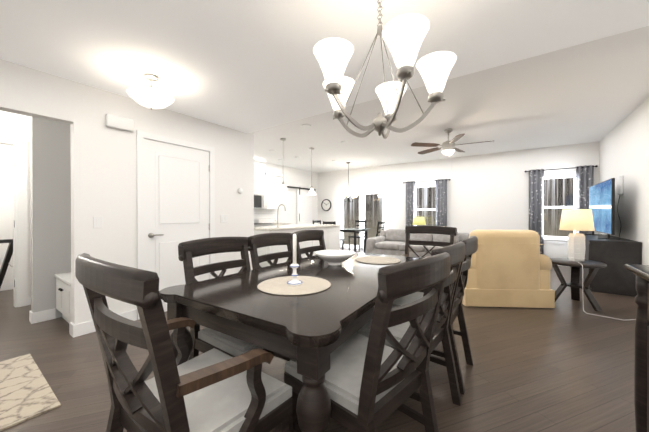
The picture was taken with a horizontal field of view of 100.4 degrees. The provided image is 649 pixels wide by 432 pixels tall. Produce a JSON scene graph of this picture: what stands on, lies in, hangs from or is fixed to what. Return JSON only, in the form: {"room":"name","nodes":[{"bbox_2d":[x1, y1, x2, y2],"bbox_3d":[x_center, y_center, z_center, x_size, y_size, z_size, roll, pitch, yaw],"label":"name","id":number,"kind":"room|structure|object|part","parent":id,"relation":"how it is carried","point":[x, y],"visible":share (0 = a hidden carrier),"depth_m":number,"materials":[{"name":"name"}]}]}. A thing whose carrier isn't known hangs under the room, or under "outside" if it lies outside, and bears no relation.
{"room":"dining room","nodes":[
{"label":"dining room","id":0,"kind":"room"},
{"bbox_2d":[0,144,12,282],"bbox_3d":[-5.474,-0.070,3.522,0.120,2.440,2.370,0,0,36],"label":"wall","id":1,"kind":"structure","parent":0,"point":[6,191],"depth_m":4.19,"materials":[{"name":"paint"}]},
{"bbox_2d":[0,239,12,287],"bbox_3d":[-4.529,0.716,3.853,1.011,0.820,0.200,0,0,36],"label":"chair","id":2,"kind":"object","parent":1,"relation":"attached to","point":[6,260],"visible":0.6,"depth_m":3.74,"materials":[{"name":"black wood"}]},
{"bbox_2d":[0,282,12,290],"bbox_3d":[-5.420,1.093,3.489,0.014,0.115,2.370,0,0,36],"label":"baseboard","id":3,"kind":"structure","parent":1,"relation":"attached to","point":[9,285],"depth_m":4.19,"materials":[{"name":"paint"}]},
{"bbox_2d":[0,110,30,295],"bbox_3d":[-4.451,-0.066,2.718,0.120,2.440,2.250,0,0,36],"label":"wall","id":4,"kind":"structure","parent":0,"point":[14,125],"depth_m":3.46,"materials":[{"name":"paint"}]},
{"bbox_2d":[0,135,27,306],"bbox_3d":[-4.204,0.087,3.046,0.142,2.130,1.150,0,0,36],"label":"door frame","id":5,"kind":"structure","parent":4,"relation":"attached to","point":[20,241],"depth_m":3.43,"materials":[{"name":"paint"}]},
{"bbox_2d":[30,116,70,317],"bbox_3d":[-2.967,-0.069,3.232,0.120,2.440,0.730,0,0,36],"label":"wall","id":6,"kind":"structure","parent":0,"point":[50,174],"depth_m":3.00,"materials":[{"name":"white paint"}]},
{"bbox_2d":[0,59,247,324],"bbox_3d":[-2.486,-0.065,2.545,0.120,2.440,4.250,0,0,36],"label":"wall","id":7,"kind":"structure","parent":0,"point":[103,170],"depth_m":2.80,"materials":[{"name":"paint"}]},
{"bbox_2d":[93,216,102,227],"bbox_3d":[-2.278,0.064,2.723,0.009,0.118,0.075,0,0,36],"label":"switch plate","id":8,"kind":"object","parent":7,"relation":"attached to","point":[97,221],"depth_m":2.72,"materials":[{"name":"white plastic"}]},
{"bbox_2d":[71,309,136,337],"bbox_3d":[-2.237,1.096,2.785,0.014,0.115,0.529,0,0,36],"label":"baseboard","id":9,"kind":"structure","parent":7,"relation":"attached to","point":[80,329],"depth_m":2.65,"materials":[{"name":"paint"}]},
{"bbox_2d":[105,113,133,131],"bbox_3d":[-2.158,-0.982,2.853,0.048,0.130,0.240,0,0,36],"label":"box","id":10,"kind":"object","parent":7,"relation":"attached to","point":[118,122],"visible":0.98,"depth_m":2.83,"materials":[{"name":"white plastic"}]},
{"bbox_2d":[136,130,214,319],"bbox_3d":[-1.788,0.101,3.368,0.058,2.100,0.940,0,0,36],"label":"door","id":11,"kind":"structure","parent":7,"relation":"attached to","point":[175,194],"depth_m":3.29,"materials":[{"name":"paint"}]},
{"bbox_2d":[221,215,227,222],"bbox_3d":[-1.442,0.038,3.895,0.009,0.118,0.120,0,0,36],"label":"switch plate","id":12,"kind":"object","parent":7,"relation":"attached to","point":[224,218],"depth_m":3.89,"materials":[{"name":"white plastic"}]},
{"bbox_2d":[248,132,253,269],"bbox_3d":[-2.268,-0.228,5.072,2.700,2.740,0.120,0,0,36],"label":"wall","id":13,"kind":"structure","parent":0,"point":[251,184],"depth_m":4.29,"materials":[{"name":"paint"}]},
{"bbox_2d":[265,162,316,224],"bbox_3d":[-1.882,-0.283,8.040,0.120,2.820,5.400,0,0,36],"label":"wall","id":14,"kind":"structure","parent":0,"point":[294,177],"depth_m":9.06,"materials":[{"name":"paint"}]},
{"bbox_2d":[254,194,261,209],"bbox_3d":[-2.061,-0.394,7.332,0.406,0.390,0.560,0,0,36],"label":"microwave","id":15,"kind":"object","parent":14,"relation":"attached to","point":[257,197],"depth_m":7.36,"materials":[{"name":"metal"}]},
{"bbox_2d":[254,158,265,193],"bbox_3d":[-1.935,-1.080,7.553,0.350,0.980,0.450,0,0,36],"label":"upper cabinet","id":16,"kind":"object","parent":14,"relation":"attached to","point":[259,164],"depth_m":7.45,"materials":[{"name":"wood"}]},
{"bbox_2d":[262,194,269,209],"bbox_3d":[-1.829,-0.396,7.634,0.432,0.390,0.200,0,0,36],"label":"upper cabinet","id":17,"kind":"object","parent":14,"relation":"attached to","point":[267,196],"depth_m":7.60,"materials":[{"name":"wood"}]},
{"bbox_2d":[266,172,273,209],"bbox_3d":[-1.715,-0.717,7.864,0.350,1.050,0.310,0,0,36],"label":"upper cabinet","id":18,"kind":"object","parent":14,"relation":"attached to","point":[269,177],"depth_m":7.79,"materials":[{"name":"wood"}]},
{"bbox_2d":[274,174,281,209],"bbox_3d":[-1.535,-0.718,8.116,0.350,1.050,0.310,0,0,36],"label":"upper cabinet","id":19,"kind":"object","parent":14,"relation":"attached to","point":[277,177],"depth_m":8.01,"materials":[{"name":"wood"}]},
{"bbox_2d":[287,186,315,224],"bbox_3d":[-0.763,0.050,9.424,0.087,2.100,1.450,0,0,36],"label":"sliding door","id":20,"kind":"structure","parent":14,"relation":"attached to","point":[304,207],"depth_m":9.45,"materials":[{"name":"paint"}]},
{"bbox_2d":[0,247,637,431],"bbox_3d":[-0.751,1.174,4.630,9.690,0.060,9.890,0,0,36],"label":"floor","id":21,"kind":"structure","parent":0,"point":[566,363],"depth_m":2.04,"materials":[{"name":"brown wood"}]},
{"bbox_2d":[0,353,60,430],"bbox_3d":[-2.481,1.154,1.319,1.040,0.011,1.550,0,0,36],"label":"rug","id":22,"kind":"object","parent":21,"relation":"on","point":[26,392],"visible":1,"depth_m":1.76,"materials":[{"name":"beige carpet"}]},
{"bbox_2d":[54,272,70,322],"bbox_3d":[-2.640,0.902,3.014,0.661,0.500,0.464,0,0,36],"label":"cabinet","id":23,"kind":"object","parent":21,"relation":"on","point":[63,293],"visible":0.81,"depth_m":2.85,"materials":[{"name":"white wood"}]},
{"bbox_2d":[75,253,291,431],"bbox_3d":[-0.510,0.644,0.997,0.566,1.046,0.570,0,0,36],"label":"head chair","id":24,"kind":"object","parent":21,"relation":"on","point":[213,390],"visible":1,"depth_m":0.83,"materials":[{"name":"brown wood"}]},
{"bbox_2d":[178,237,290,360],"bbox_3d":[-0.522,0.655,1.703,0.595,1.016,0.521,0,0,33],"label":"chair","id":25,"kind":"object","parent":21,"relation":"on","point":[205,339],"visible":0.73,"depth_m":1.64,"materials":[{"name":"brown wood"}]},
{"bbox_2d":[254,222,273,226],"bbox_3d":[-1.897,0.673,7.344,0.665,0.915,0.750,0,0,36],"label":"base cabinet","id":26,"kind":"object","parent":21,"relation":"on","point":[256,224],"depth_m":7.28,"materials":[{"name":"wood"}]},
{"bbox_2d":[274,222,289,225],"bbox_3d":[-2.158,0.227,7.001,0.635,0.050,3.137,0,0,36],"label":"countertop","id":27,"kind":"structure","parent":26,"relation":"on","point":[275,224],"depth_m":7.77,"materials":[{"name":"white stone"}]},
{"bbox_2d":[248,233,292,268],"bbox_3d":[-0.239,0.653,2.146,0.595,1.016,0.521,0,0,33],"label":"chair","id":28,"kind":"object","parent":21,"relation":"on","point":[255,242],"visible":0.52,"depth_m":2.25,"materials":[{"name":"brown wood"}]},
{"bbox_2d":[159,252,424,431],"bbox_3d":[0.056,0.773,1.938,1.068,0.770,1.918,0,0,33],"label":"dining table","id":29,"kind":"object","parent":21,"relation":"on","point":[310,333],"visible":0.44,"depth_m":1.20,"materials":[{"name":"brown wood"}]},
{"bbox_2d":[257,276,330,294],"bbox_3d":[-0.168,0.386,1.526,0.410,0.006,0.410,0,0,36],"label":"placemat","id":30,"kind":"object","parent":29,"relation":"on","point":[281,286],"visible":0.98,"depth_m":1.47,"materials":[{"name":"beige wicker"}]},
{"bbox_2d":[287,234,302,285],"bbox_3d":[-0.168,0.241,1.526,0.090,0.283,0.090,0,0,36],"label":"candlestick","id":31,"kind":"object","parent":30,"relation":"on","point":[294,281],"visible":1,"depth_m":1.52,"materials":[{"name":"white ceramic"}]},
{"bbox_2d":[314,250,355,265],"bbox_3d":[0.085,0.337,2.156,0.330,0.097,0.330,0,0,36],"label":"bowl","id":32,"kind":"object","parent":29,"relation":"on","point":[335,257],"visible":1,"depth_m":2.10,"materials":[{"name":"ceramic"}]},
{"bbox_2d":[355,256,399,263],"bbox_3d":[0.460,0.382,2.356,0.390,0.006,0.390,0,0,36],"label":"placemat","id":33,"kind":"object","parent":29,"relation":"on","point":[377,260],"visible":0.98,"depth_m":2.30,"materials":[{"name":"beige wicker"}]},
{"bbox_2d":[254,228,339,266],"bbox_3d":[-0.613,0.697,5.968,0.798,0.880,2.348,0,0,36],"label":"kitchen island","id":34,"kind":"object","parent":21,"relation":"on","point":[332,236],"depth_m":5.56,"materials":[{"name":"stone"}]},
{"bbox_2d":[254,224,341,231],"bbox_3d":[-0.614,0.237,5.971,0.850,0.040,2.400,0,0,36],"label":"island countertop","id":35,"kind":"structure","parent":34,"relation":"on","point":[282,228],"depth_m":5.64,"materials":[{"name":"white stone"}]},
{"bbox_2d":[292,230,325,258],"bbox_3d":[0.043,0.651,2.589,0.595,1.016,0.521,0,0,33],"label":"chair","id":36,"kind":"object","parent":21,"relation":"on","point":[306,235],"visible":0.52,"depth_m":2.74,"materials":[{"name":"brown wood"}]},
{"bbox_2d":[323,221,343,249],"bbox_3d":[0.254,0.639,7.664,0.420,0.985,0.498,0,0,36],"label":"chair","id":37,"kind":"object","parent":21,"relation":"on","point":[334,222],"visible":0.25,"depth_m":7.58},
{"bbox_2d":[340,227,370,251],"bbox_3d":[0.672,0.751,8.250,1.200,0.750,0.900,0,0,36],"label":"table","id":38,"kind":"object","parent":21,"relation":"on","point":[345,229],"visible":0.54,"depth_m":7.81,"materials":[{"name":"brown wood"}]},
{"bbox_2d":[348,220,366,251],"bbox_3d":[1.078,0.633,8.819,0.420,0.985,0.498,0,0,36],"label":"chair","id":39,"kind":"object","parent":21,"relation":"on","point":[361,221],"visible":0.69,"depth_m":8.85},
{"bbox_2d":[284,252,450,431],"bbox_3d":[0.197,0.658,1.207,0.521,1.016,0.595,0,0,-44],"label":"chair","id":40,"kind":"object","parent":21,"relation":"on","point":[372,382],"visible":1,"depth_m":1.03,"materials":[{"name":"brown wood"}]},
{"bbox_2d":[363,221,384,252],"bbox_3d":[1.420,0.639,7.716,0.498,0.985,0.420,0,0,36],"label":"chair","id":41,"kind":"object","parent":21,"relation":"on","point":[378,227],"visible":0.4,"depth_m":7.56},
{"bbox_2d":[357,241,464,431],"bbox_3d":[0.513,0.655,1.657,0.595,1.016,0.521,0,0,40],"label":"chair","id":42,"kind":"object","parent":21,"relation":"on","point":[456,251],"visible":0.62,"depth_m":1.59,"materials":[{"name":"brown wood"}]},
{"bbox_2d":[366,229,469,256],"bbox_3d":[2.054,0.729,5.968,2.100,0.818,0.950,0,0,36],"label":"sofa","id":43,"kind":"object","parent":21,"relation":"on","point":[389,242],"visible":0.35,"depth_m":5.95,"materials":[{"name":"fabric"}]},
{"bbox_2d":[401,226,456,340],"bbox_3d":[1.047,0.634,2.853,0.566,1.046,0.570,0,0,36],"label":"head chair","id":44,"kind":"object","parent":21,"relation":"on","point":[445,230],"visible":0.35,"depth_m":3.05,"materials":[{"name":"brown wood"}]},
{"bbox_2d":[392,236,477,393],"bbox_3d":[0.829,0.653,2.075,0.595,1.016,0.521,0,0,36],"label":"chair","id":45,"kind":"object","parent":21,"relation":"on","point":[471,248],"visible":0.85,"depth_m":1.91,"materials":[{"name":"brown wood"}]},
{"bbox_2d":[462,230,554,307],"bbox_3d":[2.342,0.657,3.847,1.070,0.958,0.946,0,0,4],"label":"armchair","id":46,"kind":"object","parent":21,"relation":"on","point":[509,268],"visible":0.88,"depth_m":3.38,"materials":[{"name":"fabric"}]},
{"bbox_2d":[550,258,606,310],"bbox_3d":[3.255,0.873,3.521,0.580,0.567,0.580,0,0,36],"label":"side table","id":47,"kind":"object","parent":21,"relation":"on","point":[575,285],"visible":0.88,"depth_m":3.49,"materials":[{"name":"brown wood"}]},
{"bbox_2d":[559,209,635,319],"bbox_3d":[3.415,0.532,3.268,0.852,1.233,0.623,0,0,36],"label":"light","id":48,"kind":"object","parent":47,"relation":"on","point":[576,220],"depth_m":3.45,"materials":[{"name":"white ceramic"}]},
{"bbox_3d":[3.403,0.866,3.109,0.686,0.565,0.348,0,0,36],"label":"lamp cord","id":49,"kind":"part","parent":48,"relation":"part of","materials":[{"name":"white plastic"}]},
{"bbox_2d":[580,234,641,296],"bbox_3d":[4.758,0.754,4.696,0.552,0.780,1.840,0,0,36],"label":"tv stand","id":50,"kind":"object","parent":21,"relation":"on","point":[614,276],"visible":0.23,"depth_m":3.96,"materials":[{"name":"brown wood"}]},
{"bbox_2d":[584,178,619,239],"bbox_3d":[4.811,-0.107,4.715,0.240,0.939,1.580,0,0,36],"label":"screen","id":51,"kind":"object","parent":50,"relation":"on","point":[602,200],"visible":0.88,"depth_m":4.46,"materials":[{"name":"black"}]},
{"bbox_2d":[624,264,648,431],"bbox_3d":[1.187,0.700,0.475,0.540,0.930,1.700,0,0,36],"label":"sideboard","id":52,"kind":"object","parent":21,"relation":"on","point":[641,381],"visible":1,"depth_m":1.23,"materials":[{"name":"brown wood"}]},
{"bbox_2d":[0,0,648,132],"bbox_3d":[-2.354,-1.474,2.370,9.690,0.380,4.370,0,0,36],"label":"ceiling","id":53,"kind":"structure","parent":0,"point":[247,66],"depth_m":1.98,"materials":[{"name":"paint"}]},
{"bbox_2d":[126,73,173,109],"bbox_3d":[-1.592,-1.129,2.485,0.372,0.308,0.372,0,0,36],"label":"semi-flush ceiling light","id":54,"kind":"object","parent":53,"relation":"attached to","point":[151,98],"visible":1,"depth_m":2.41,"materials":[{"name":"white glass"}]},
{"bbox_2d":[313,0,456,138],"bbox_3d":[0.288,-0.851,1.455,0.728,0.853,0.731,0,0,36],"label":"dining chandelier","id":55,"kind":"object","parent":53,"relation":"hanging from","point":[403,36],"visible":1,"depth_m":1.31,"materials":[{"name":"white glass"}]},
{"bbox_2d":[254,26,648,172],"bbox_3d":[1.283,-1.642,5.849,7.810,0.080,5.520,0,0,36],"label":"ceiling","id":56,"kind":"structure","parent":0,"point":[597,90],"depth_m":4.25,"materials":[{"name":"paint"}]},
{"bbox_2d":[278,138,288,192],"bbox_3d":[-0.860,-1.044,5.612,0.230,1.107,0.227,0,0,36],"label":"pendant light","id":57,"kind":"object","parent":56,"relation":"hanging from","point":[283,189],"visible":1,"depth_m":5.57,"materials":[{"name":"white glass"}]},
{"bbox_2d":[307,148,315,194],"bbox_3d":[-0.302,-1.048,6.393,0.230,1.107,0.227,0,0,36],"label":"pendant light","id":58,"kind":"object","parent":56,"relation":"hanging from","point":[311,192],"visible":1,"depth_m":6.38,"materials":[{"name":"white glass"}]},
{"bbox_2d":[339,162,357,201],"bbox_3d":[0.734,-1.014,8.139,0.575,1.192,0.573,0,0,36],"label":"chandelier","id":59,"kind":"object","parent":56,"relation":"hanging from","point":[348,195],"visible":1,"depth_m":8.13,"materials":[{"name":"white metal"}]},
{"bbox_2d":[411,128,490,154],"bbox_3d":[2.330,-1.217,5.000,1.373,0.758,1.381,0,0,36],"label":"ceiling fan","id":60,"kind":"object","parent":56,"relation":"hanging from","point":[448,146],"visible":1,"depth_m":4.93,"materials":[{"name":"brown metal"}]},
{"bbox_2d":[317,141,598,257],"bbox_3d":[2.802,-0.283,8.089,7.690,2.820,0.120,0,0,36],"label":"wall","id":61,"kind":"structure","parent":0,"point":[488,191],"depth_m":7.15,"materials":[{"name":"paint"}]},
{"bbox_2d":[321,199,330,210],"bbox_3d":[0.064,-0.402,9.941,0.440,0.440,0.040,0,0,36],"label":"wall clock","id":62,"kind":"object","parent":61,"relation":"attached to","point":[325,204],"visible":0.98,"depth_m":9.94,"materials":[{"name":"white"}]},
{"bbox_2d":[338,187,386,248],"bbox_3d":[1.262,0.104,9.160,1.810,2.035,0.117,0,0,36],"label":"glass door","id":63,"kind":"structure","parent":61,"relation":"attached to","point":[361,193],"depth_m":9.16,"materials":[{"name":"paint"}]},
{"bbox_2d":[415,182,434,225],"bbox_3d":[2.963,-0.172,7.928,0.850,1.590,0.145,0,0,36],"label":"window","id":64,"kind":"structure","parent":61,"relation":"in","point":[422,185],"depth_m":7.99,"materials":[{"name":"paint"}]},
{"bbox_2d":[403,179,450,226],"bbox_3d":[2.938,0.041,7.842,1.326,2.145,0.123,0,0,36],"label":"window curtain","id":65,"kind":"object","parent":61,"relation":"attached to","point":[440,202],"visible":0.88,"depth_m":7.66,"materials":[{"name":"fabric"}]},
{"bbox_2d":[544,172,575,243],"bbox_3d":[5.373,-0.179,6.209,0.810,1.620,0.145,0,0,36],"label":"window","id":66,"kind":"structure","parent":61,"relation":"in","point":[559,239],"depth_m":6.20,"materials":[{"name":"paint"}]},
{"bbox_2d":[525,165,597,254],"bbox_3d":[5.319,0.014,6.143,1.256,2.215,0.123,0,0,36],"label":"window curtain","id":67,"kind":"object","parent":61,"relation":"attached to","point":[584,178],"visible":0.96,"depth_m":6.29,"materials":[{"name":"fabric"}]},
{"bbox_2d":[599,97,648,264],"bbox_3d":[3.144,-0.252,1.844,0.120,2.820,9.890,0,0,36],"label":"wall","id":68,"kind":"structure","parent":0,"point":[624,147],"depth_m":4.16,"materials":[{"name":"paint"}]},
{"bbox_2d":[617,175,622,236],"bbox_3d":[4.931,-0.165,4.510,0.062,1.021,0.174,0,0,36],"label":"box","id":69,"kind":"object","parent":68,"relation":"attached to","point":[620,185],"visible":1,"depth_m":4.49,"materials":[{"name":"white plastic"}]},
{"label":"outside","id":70,"kind":"structure","parent":0,"visible":0},
{"bbox_2d":[344,178,573,244],"bbox_3d":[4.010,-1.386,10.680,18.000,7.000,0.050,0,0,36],"label":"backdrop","id":71,"kind":"structure","parent":70,"point":[427,198],"depth_m":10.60,"materials":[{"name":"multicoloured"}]},
{"bbox_3d":[2.648,0.829,7.577,0.440,0.600,0.440,0,0,36],"label":"table lamp","id":72,"kind":"object","parent":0,"visible":0},
{"bbox_2d":[412,217,425,224],"bbox_3d":[2.648,0.276,7.575,0.360,0.505,0.360,0,0,36],"label":"light","id":73,"kind":"object","parent":72,"relation":"on","point":[418,220],"visible":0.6,"depth_m":7.44,"materials":[{"name":"yellow fabric"}]}
]}

